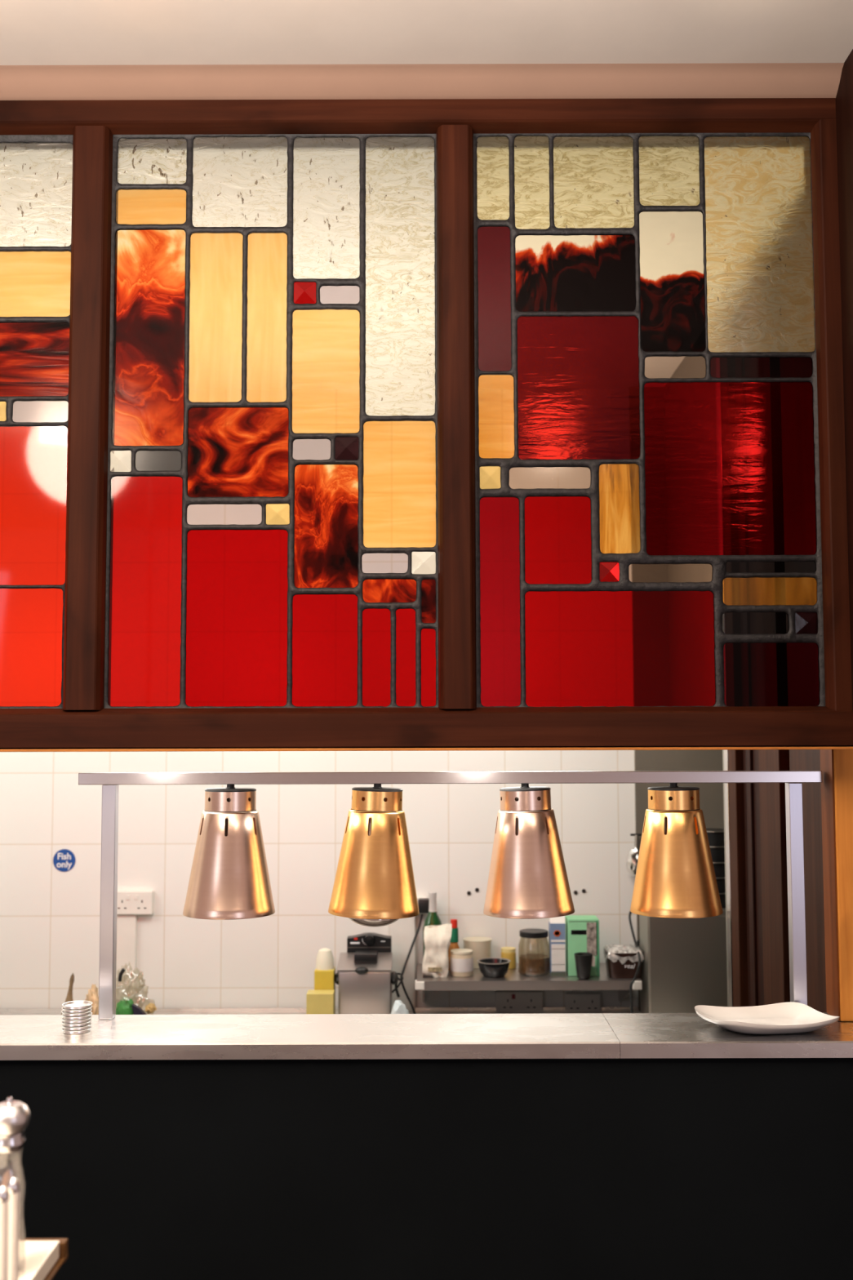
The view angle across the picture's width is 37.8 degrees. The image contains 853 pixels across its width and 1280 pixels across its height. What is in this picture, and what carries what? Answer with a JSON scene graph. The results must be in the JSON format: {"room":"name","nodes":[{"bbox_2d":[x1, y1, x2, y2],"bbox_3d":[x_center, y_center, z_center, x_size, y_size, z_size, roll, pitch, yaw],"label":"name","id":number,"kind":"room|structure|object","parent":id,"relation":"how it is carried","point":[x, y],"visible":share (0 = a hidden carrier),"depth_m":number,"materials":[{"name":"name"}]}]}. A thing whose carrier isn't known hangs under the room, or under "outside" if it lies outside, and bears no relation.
{"room":"restaurant dining room","nodes":[
{"label":"restaurant dining room","id":0,"kind":"room"},
{"bbox_2d":[0,189,703,389],"bbox_3d":[-0.503,-0.998,3.662,5.400,0.060,2.039,0,-4,0],"label":"ceiling","id":1,"kind":"structure","parent":0,"point":[326,355],"depth_m":3.49,"materials":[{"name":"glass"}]},
{"bbox_2d":[0,388,724,1011],"bbox_3d":[-0.898,0.633,4.446,4.600,3.080,0.140,0,-4,0],"label":"wall","id":2,"kind":"structure","parent":0,"point":[50,916],"depth_m":4.39,"materials":[{"name":"white tile"}]},
{"bbox_2d":[53,848,75,871],"bbox_3d":[-1.277,0.776,4.384,0.079,0.079,0.003,0,-4,0],"label":"sign","id":3,"kind":"object","parent":2,"relation":"attached to","point":[64,860],"visible":1,"depth_m":4.38,"materials":[{"name":"blue plastic"}]},
{"bbox_2d":[115,914,137,1007],"bbox_3d":[-1.049,1.129,4.349,0.067,0.335,0.022,0,-4,0],"label":"cable trunking","id":4,"kind":"object","parent":2,"relation":"attached to","point":[126,924],"visible":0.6,"depth_m":4.34,"materials":[{"name":"white plastic"}]},
{"bbox_2d":[116,890,154,914],"bbox_3d":[-1.027,0.919,4.356,0.138,0.080,0.038,0,-4,0],"label":"wall socket","id":5,"kind":"object","parent":2,"relation":"attached to","point":[128,902],"visible":0.87,"depth_m":4.34,"materials":[{"name":"white plastic"}]},
{"bbox_2d":[390,915,415,1011],"bbox_3d":[-0.083,1.127,4.349,0.088,0.334,0.022,0,-4,0],"label":"cable trunking","id":6,"kind":"object","parent":2,"relation":"attached to","point":[402,931],"visible":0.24,"depth_m":4.34,"materials":[{"name":"white plastic"}]},
{"bbox_2d":[495,990,542,1011],"bbox_3d":[0.324,1.262,4.339,0.164,0.074,0.022,0,-4,0],"label":"wall socket","id":7,"kind":"object","parent":2,"relation":"attached to","point":[505,1001],"visible":1,"depth_m":4.33,"materials":[{"name":"white plastic"}]},
{"bbox_2d":[414,962,642,1002],"bbox_3d":[0.332,1.185,4.194,0.738,0.130,0.321,0,-4,0],"label":"wall shelf","id":8,"kind":"object","parent":2,"relation":"attached to","point":[513,980],"visible":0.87,"depth_m":4.05,"materials":[{"name":"silver metal"}]},
{"bbox_2d":[422,891,441,958],"bbox_3d":[0.022,0.996,4.269,0.068,0.258,0.068,0,-4,0],"label":"bottle","id":9,"kind":"object","parent":8,"relation":"on","point":[433,918],"visible":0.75,"depth_m":4.26,"materials":[{"name":"green glass"}]},
{"bbox_2d":[422,923,451,977],"bbox_3d":[0.035,1.033,4.158,0.099,0.168,0.101,0,-4,0],"label":"flour bag","id":10,"kind":"object","parent":8,"relation":"on","point":[437,939],"visible":1,"depth_m":4.12,"materials":[{"name":"white paper"}]},
{"bbox_2d":[427,967,441,971],"bbox_3d":[0.028,1.087,4.107,0.046,0.014,0.003,0,-4,0],"label":"print","id":11,"kind":"object","parent":10,"relation":"attached to","point":[429,969],"depth_m":4.11},
{"bbox_2d":[448,919,459,971],"bbox_3d":[0.094,1.038,4.237,0.043,0.170,0.043,0,-4,0],"label":"sauce bottle","id":12,"kind":"object","parent":8,"relation":"on","point":[454,941],"visible":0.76,"depth_m":4.22,"materials":[{"name":"red plastic"}]},
{"bbox_2d":[450,948,473,977],"bbox_3d":[0.118,1.077,4.153,0.077,0.080,0.077,0,-4,0],"label":"tub","id":13,"kind":"object","parent":8,"relation":"on","point":[461,959],"visible":1,"depth_m":4.12,"materials":[{"name":"beige plastic"}]},
{"bbox_2d":[462,936,491,968],"bbox_3d":[0.176,1.081,4.303,0.099,0.093,0.099,0,-4,0],"label":"tub","id":14,"kind":"object","parent":8,"relation":"on","point":[480,946],"visible":0.77,"depth_m":4.26,"materials":[{"name":"white plastic"}]},
{"bbox_2d":[476,957,511,977],"bbox_3d":[0.224,1.090,4.132,0.112,0.050,0.112,0,-4,0],"label":"bowl","id":15,"kind":"object","parent":8,"relation":"on","point":[490,967],"visible":1,"depth_m":4.10,"materials":[{"name":"black ceramic"}]},
{"bbox_2d":[501,946,515,968],"bbox_3d":[0.281,1.092,4.273,0.053,0.067,0.053,0,-4,0],"label":"jar","id":16,"kind":"object","parent":8,"relation":"on","point":[508,953],"visible":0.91,"depth_m":4.25,"materials":[{"name":"yellow plastic"}]},
{"bbox_2d":[519,928,548,974],"bbox_3d":[0.361,1.047,4.176,0.108,0.142,0.108,0,-4,0],"label":"storage jar","id":17,"kind":"object","parent":8,"relation":"on","point":[529,963],"visible":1,"depth_m":4.14,"materials":[{"name":"clear glass"}]},
{"bbox_2d":[548,915,565,976],"bbox_3d":[0.437,1.021,4.164,0.051,0.222,0.057,0,-4,0],"label":"milk carton","id":18,"kind":"object","parent":8,"relation":"on","point":[557,926],"visible":0.98,"depth_m":4.14,"materials":[{"name":"white cardboard"}]},
{"bbox_2d":[553,929,560,936],"bbox_3d":[0.434,0.976,4.139,0.024,0.021,0.001,0,-4,0],"label":"print","id":19,"kind":"object","parent":18,"relation":"attached to","point":[556,932],"depth_m":4.14},
{"bbox_2d":[551,939,565,942],"bbox_3d":[0.438,1.001,4.138,0.047,0.007,0.001,0,-4,0],"label":"print","id":20,"kind":"object","parent":18,"relation":"on","point":[552,940],"depth_m":4.14},
{"bbox_2d":[564,915,599,976],"bbox_3d":[0.522,1.031,4.171,0.103,0.201,0.091,0,-4,0],"label":"carton","id":21,"kind":"object","parent":8,"relation":"on","point":[582,931],"visible":0.84,"depth_m":4.13,"materials":[{"name":"green cardboard"}]},
{"bbox_2d":[586,922,597,955],"bbox_3d":[0.549,0.992,4.129,0.034,0.108,0.001,0,-4,0],"label":"print","id":22,"kind":"object","parent":21,"relation":"attached to","point":[592,927],"depth_m":4.13},
{"bbox_2d":[574,952,595,979],"bbox_3d":[0.515,1.071,4.084,0.060,0.080,0.060,-4,-5,41],"label":"measuring cup","id":23,"kind":"object","parent":8,"relation":"on","point":[584,961],"visible":1,"depth_m":4.06,"materials":[{"name":"black plastic"}]},
{"bbox_2d":[603,944,644,978],"bbox_3d":[0.655,1.064,4.134,0.121,0.100,0.109,0,-4,0],"label":"tub","id":24,"kind":"object","parent":8,"relation":"on","point":[621,961],"visible":0.98,"depth_m":4.08,"materials":[{"name":"brown plastic"}]},
{"bbox_2d":[636,939,639,947],"bbox_3d":[0.732,1.071,4.234,0.035,0.098,0.035,0,-4,0],"label":"pepper grinder","id":25,"kind":"object","parent":8,"relation":"on","point":[637,940],"visible":0.13,"depth_m":4.23,"materials":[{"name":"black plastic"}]},
{"bbox_2d":[564,992,601,1011],"bbox_3d":[0.546,1.265,4.338,0.124,0.067,0.022,0,-4,0],"label":"wall socket","id":26,"kind":"object","parent":2,"relation":"attached to","point":[574,1002],"visible":1,"depth_m":4.33,"materials":[{"name":"white plastic"}]},
{"bbox_2d":[626,833,642,877],"bbox_3d":[0.733,0.753,4.334,0.075,0.156,0.066,0,-4,0],"label":"ladle","id":27,"kind":"object","parent":2,"relation":"hanging from","point":[633,855],"visible":0.63,"depth_m":4.32,"materials":[{"name":"silver metal"}]},
{"bbox_2d":[626,846,639,877],"bbox_3d":[0.725,0.775,4.330,0.056,0.113,0.059,-3,-5,37],"label":"bowl","id":28,"kind":"object","parent":27,"relation":"on","point":[633,855],"depth_m":4.31,"materials":[{"name":"metal"}]},
{"bbox_2d":[0,1057,852,1279],"bbox_3d":[-0.806,1.422,2.404,3.580,1.214,0.040,0,-4,0],"label":"counter front","id":29,"kind":"structure","parent":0,"point":[646,1168],"depth_m":2.41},
{"bbox_2d":[0,1013,620,1060],"bbox_3d":[-1.111,0.817,2.531,2.972,0.051,0.245,0,-4,0],"label":"countertop","id":30,"kind":"structure","parent":29,"relation":"on","point":[551,1035],"depth_m":2.46,"materials":[{"name":"silver metal"}]},
{"bbox_2d":[61,1026,92,1034],"bbox_3d":[-0.706,0.785,2.510,0.060,0.007,0.060,0,-4,0],"label":"dish","id":31,"kind":"object","parent":30,"relation":"on","point":[68,1032],"visible":0.58,"depth_m":2.49,"materials":[{"name":"silver metal"}]},
{"bbox_2d":[61,1022,92,1031],"bbox_3d":[-0.705,0.779,2.511,0.060,0.007,0.060,-3,-5,33],"label":"dish","id":32,"kind":"object","parent":31,"relation":"on","point":[70,1028],"visible":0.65,"depth_m":2.49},
{"bbox_2d":[61,1019,91,1026],"bbox_3d":[-0.707,0.772,2.511,0.060,0.007,0.060,2,-5,-25],"label":"dish","id":33,"kind":"object","parent":32,"relation":"on","point":[64,1024],"visible":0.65,"depth_m":2.49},
{"bbox_2d":[61,1016,92,1023],"bbox_3d":[-0.706,0.765,2.512,0.060,0.007,0.060,-1,-4,8],"label":"dish","id":34,"kind":"object","parent":33,"relation":"on","point":[64,1020],"visible":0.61,"depth_m":2.49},
{"bbox_2d":[62,1012,92,1020],"bbox_3d":[-0.706,0.758,2.512,0.060,0.007,0.060,-4,-5,41],"label":"dish","id":35,"kind":"object","parent":34,"relation":"on","point":[77,1018],"visible":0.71,"depth_m":2.49,"materials":[{"name":"silver metal"}]},
{"bbox_2d":[61,1008,92,1017],"bbox_3d":[-0.707,0.751,2.513,0.060,0.007,0.060,1,-4,-16],"label":"dish","id":36,"kind":"object","parent":35,"relation":"on","point":[70,1015],"visible":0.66,"depth_m":2.49,"materials":[{"name":"silver metal"}]},
{"bbox_2d":[61,1005,92,1013],"bbox_3d":[-0.706,0.745,2.513,0.060,0.007,0.060,-1,-4,16],"label":"dish","id":37,"kind":"object","parent":36,"relation":"on","point":[65,1011],"visible":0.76,"depth_m":2.49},
{"bbox_2d":[62,1000,92,1009],"bbox_3d":[-0.706,0.738,2.514,0.060,0.007,0.060,3,-5,-41],"label":"dish","id":38,"kind":"object","parent":37,"relation":"on","point":[73,1005],"visible":1,"depth_m":2.52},
{"bbox_2d":[78,770,822,1019],"bbox_3d":[0.051,0.538,2.643,1.584,0.514,0.029,0,-4,0],"label":"gantry","id":39,"kind":"object","parent":30,"relation":"on","point":[793,780],"visible":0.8,"depth_m":2.65,"materials":[{"name":"silver metal"}]},
{"bbox_2d":[182,784,275,919],"bbox_3d":[-0.419,0.444,2.650,0.193,0.272,0.193,-2,-4,24],"label":"heat lamp","id":40,"kind":"object","parent":39,"relation":"hanging from","point":[229,877],"visible":1,"depth_m":2.59,"materials":[{"name":"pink metal"}]},
{"bbox_2d":[328,783,419,927],"bbox_3d":[-0.112,0.457,2.649,0.193,0.301,0.193,0,-4,4],"label":"heat lamp","id":41,"kind":"object","parent":39,"relation":"hanging from","point":[374,886],"visible":1,"depth_m":2.59,"materials":[{"name":"gold metal"}]},
{"bbox_2d":[483,783,574,919],"bbox_3d":[0.217,0.443,2.650,0.193,0.274,0.193,0,-4,-7],"label":"heat lamp","id":42,"kind":"object","parent":39,"relation":"hanging from","point":[528,879],"visible":1,"depth_m":2.59,"materials":[{"name":"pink metal"}]},
{"bbox_2d":[630,782,723,918],"bbox_3d":[0.530,0.441,2.650,0.193,0.272,0.193,1,-4,-21],"label":"heat lamp","id":43,"kind":"object","parent":39,"relation":"hanging from","point":[675,877],"visible":1,"depth_m":2.59,"materials":[{"name":"gold metal"}]},
{"bbox_2d":[602,1012,852,1058],"bbox_3d":[0.679,0.812,2.531,0.607,0.051,0.245,0,-4,0],"label":"countertop","id":44,"kind":"structure","parent":29,"relation":"on","point":[639,1035],"depth_m":2.42,"materials":[{"name":"silver metal"}]},
{"bbox_2d":[694,1001,839,1034],"bbox_3d":[0.687,0.768,2.518,0.262,0.033,0.168,0,-4,-8],"label":"plate","id":45,"kind":"object","parent":44,"relation":"on","point":[782,1018],"visible":1,"depth_m":2.55,"materials":[{"name":"white ceramic"}]},
{"bbox_2d":[0,0,852,65],"bbox_3d":[-0.504,-1.409,-0.219,5.400,0.100,5.760,0,-4,0],"label":"ceiling","id":46,"kind":"structure","parent":0,"point":[33,32],"depth_m":2.39,"materials":[{"name":"paint"}]},
{"bbox_2d":[0,49,852,751],"bbox_3d":[-0.853,-0.537,2.280,3.497,1.488,0.670,0,-4,0],"label":"window","id":47,"kind":"structure","parent":46,"relation":"attached to","point":[82,724],"depth_m":2.51,"materials":[{"name":"brown wood"}]},
{"bbox_2d":[0,134,72,708],"bbox_3d":[-1.085,-0.457,2.549,0.709,1.203,0.019,0,-4,0],"label":"stained glass panel","id":48,"kind":"object","parent":47,"relation":"attached to","point":[36,171],"visible":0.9,"depth_m":2.55,"materials":[{"name":"red glass"}]},
{"bbox_2d":[103,133,438,708],"bbox_3d":[-0.315,-0.459,2.549,0.678,1.203,0.019,0,-4,0],"label":"stained glass panel","id":49,"kind":"object","parent":47,"relation":"attached to","point":[282,611],"visible":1,"depth_m":2.54,"materials":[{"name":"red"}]},
{"bbox_2d":[473,132,825,706],"bbox_3d":[0.451,-0.461,2.549,0.707,1.203,0.019,0,-4,0],"label":"stained glass panel","id":50,"kind":"object","parent":47,"relation":"attached to","point":[726,460],"visible":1,"depth_m":2.55,"materials":[{"name":"red glass"}]},
{"bbox_2d":[639,907,728,1013],"bbox_3d":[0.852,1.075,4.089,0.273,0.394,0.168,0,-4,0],"label":"refrigerator","id":51,"kind":"object","parent":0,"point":[684,967],"visible":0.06,"depth_m":4.01,"materials":[{"name":"silver metal"}]},
{"bbox_2d":[719,892,725,907],"bbox_3d":[0.953,0.853,4.109,0.128,0.050,0.128,0,-4,0],"label":"tin","id":52,"kind":"object","parent":51,"relation":"on","point":[722,895],"visible":0.06,"depth_m":4.06,"materials":[{"name":"black metal"}]},
{"bbox_2d":[715,876,725,892],"bbox_3d":[0.953,0.803,4.113,0.120,0.050,0.120,0,-4,0],"label":"tin","id":53,"kind":"object","parent":52,"relation":"on","point":[720,881],"visible":0.14,"depth_m":4.07,"materials":[{"name":"black metal"}]},
{"bbox_2d":[712,861,724,877],"bbox_3d":[0.952,0.753,4.116,0.136,0.050,0.136,0,-4,0],"label":"tin","id":54,"kind":"object","parent":53,"relation":"on","point":[719,866],"visible":0.16,"depth_m":4.06,"materials":[{"name":"black metal"}]},
{"bbox_2d":[709,845,724,861],"bbox_3d":[0.952,0.703,4.120,0.114,0.050,0.114,0,-4,0],"label":"tin","id":55,"kind":"object","parent":54,"relation":"on","point":[717,853],"visible":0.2,"depth_m":4.07,"materials":[{"name":"black metal"}]},
{"bbox_2d":[706,828,724,846],"bbox_3d":[0.952,0.654,4.123,0.124,0.050,0.124,0,-4,0],"label":"tin","id":56,"kind":"object","parent":55,"relation":"on","point":[715,836],"visible":0.4,"depth_m":4.07,"materials":[{"name":"black metal"}]},
{"bbox_2d":[722,577,826,1013],"bbox_3d":[0.934,0.533,3.133,0.156,3.080,0.924,0,-4,0],"label":"wall","id":57,"kind":"structure","parent":0,"point":[756,877],"depth_m":3.15,"materials":[{"name":"brown wood"}]},
{"bbox_2d":[0,62,844,100],"bbox_3d":[-0.503,-1.134,2.580,5.400,0.045,0.137,0,-4,0],"label":"trim","id":58,"kind":"structure","parent":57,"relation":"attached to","point":[702,80],"depth_m":2.54,"materials":[{"name":"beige paint"}]},
{"bbox_2d":[667,356,712,582],"bbox_3d":[1.129,-0.354,4.043,0.540,1.180,0.804,0,-4,0],"label":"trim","id":59,"kind":"structure","parent":57,"relation":"attached to","point":[690,366],"depth_m":4.04,"materials":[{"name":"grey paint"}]},
{"bbox_3d":[-0.495,1.846,-0.494,5.400,0.050,5.680,0,-4,0],"label":"floor","id":60,"kind":"structure","parent":0,"visible":0},
{"bbox_2d":[17,1238,67,1279],"bbox_3d":[-0.874,1.341,1.141,0.817,1.192,0.888,0,-4,0],"label":"table","id":61,"kind":"object","parent":60,"relation":"on","point":[39,1259],"visible":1,"depth_m":1.57,"materials":[{"name":"laminate"}]},
{"bbox_2d":[0,1186,8,1279],"bbox_3d":[-0.456,0.672,1.335,0.016,0.167,0.015,0,-4,0],"label":"shaker","id":62,"kind":"object","parent":61,"relation":"on","point":[4,1193],"visible":1,"depth_m":1.33,"materials":[{"name":"silver metal"}]},
{"bbox_2d":[6,1177,19,1279],"bbox_3d":[-0.465,0.682,1.395,0.016,0.155,0.016,0,-4,0],"label":"shaker","id":63,"kind":"object","parent":61,"relation":"on","point":[13,1185],"visible":0.95,"depth_m":1.39,"materials":[{"name":"silver metal"}]},
{"bbox_2d":[0,1097,30,1187],"bbox_3d":[-0.510,0.664,1.516,0.049,0.209,0.049,0,-4,0],"label":"pepper mill","id":64,"kind":"object","parent":61,"relation":"on","point":[15,1115],"visible":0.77,"depth_m":1.51,"materials":[{"name":"silver metal"}]},
{"bbox_3d":[-0.494,2.126,3.396,5.400,0.050,2.120,0,-4,0],"label":"floor","id":65,"kind":"structure","parent":0,"visible":0},
{"bbox_2d":[0,1006,640,1014],"bbox_3d":[-1.065,1.701,3.978,3.860,0.882,0.679,0,-4,0],"label":"countertop","id":66,"kind":"structure","parent":65,"relation":"on","point":[482,1010],"depth_m":4.34,"materials":[{"name":"metal"}]},
{"bbox_2d":[61,972,74,1014],"bbox_3d":[-1.147,1.168,3.977,0.045,0.207,0.046,0,-4,0],"label":"bag","id":67,"kind":"object","parent":66,"relation":"on","point":[69,995],"visible":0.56,"depth_m":3.98,"materials":[{"name":"brown paper"}]},
{"bbox_2d":[84,983,98,1014],"bbox_3d":[-1.062,1.181,3.956,0.067,0.175,0.102,0,-4,0],"label":"bag","id":68,"kind":"object","parent":66,"relation":"on","point":[92,996],"visible":0.29,"depth_m":3.94,"materials":[{"name":"brown paper"}]},
{"bbox_2d":[115,968,156,1014],"bbox_3d":[-0.941,1.151,3.975,0.177,0.238,0.174,0,-4,0],"label":"vegetables","id":69,"kind":"object","parent":66,"relation":"on","point":[126,1006],"visible":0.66,"depth_m":3.91,"materials":[{"name":"green plastic"}]},
{"bbox_2d":[306,989,334,1013],"bbox_3d":[-0.343,1.205,4.025,0.087,0.133,0.062,0,-4,0],"label":"container","id":70,"kind":"object","parent":66,"relation":"on","point":[317,1002],"visible":0.51,"depth_m":4.00,"materials":[{"name":"yellow plastic"}]},
{"bbox_2d":[314,947,335,1013],"bbox_3d":[-0.335,1.148,4.103,0.065,0.258,0.070,0,-4,0],"label":"oil bottle","id":71,"kind":"object","parent":66,"relation":"on","point":[325,970],"visible":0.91,"depth_m":4.08,"materials":[{"name":"yellow plastic"}]},
{"bbox_2d":[334,932,398,1013],"bbox_3d":[-0.199,1.135,4.140,0.209,0.288,0.238,0,-4,0],"label":"fryer","id":72,"kind":"object","parent":66,"relation":"on","point":[365,976],"visible":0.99,"depth_m":4.05,"materials":[{"name":"silver metal"}]},
{"bbox_2d":[391,897,429,1013],"bbox_3d":[-0.038,1.083,4.248,0.072,0.379,0.186,-3,-5,35],"label":"power cord","id":73,"kind":"object","parent":72,"relation":"attached to","point":[423,903],"visible":0.88,"depth_m":4.28,"materials":[{"name":"black plastic"}]},
{"bbox_2d":[391,1000,408,1013],"bbox_3d":[-0.083,1.204,3.943,0.061,0.123,0.083,0,-4,0],"label":"cloth","id":74,"kind":"object","parent":66,"relation":"on","point":[398,1007],"visible":0.36,"depth_m":3.92,"materials":[{"name":"white fabric"}]},
{"bbox_2d":[628,911,640,1013],"bbox_3d":[0.691,1.082,4.150,0.038,0.357,0.299,-1,-4,7],"label":"cable","id":75,"kind":"object","parent":66,"relation":"on","point":[630,913],"visible":0.85,"depth_m":4.01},
{"bbox_3d":[1.088,1.118,2.410,0.150,1.810,0.268,0,-4,0],"label":"wall","id":76,"kind":"structure","parent":0,"visible":0},
{"bbox_2d":[820,749,852,1021],"bbox_3d":[0.978,0.502,2.631,0.254,0.579,0.080,0,-4,0],"label":"door frame","id":77,"kind":"structure","parent":76,"relation":"attached to","point":[836,765],"depth_m":2.60,"materials":[{"name":"orange wood"}]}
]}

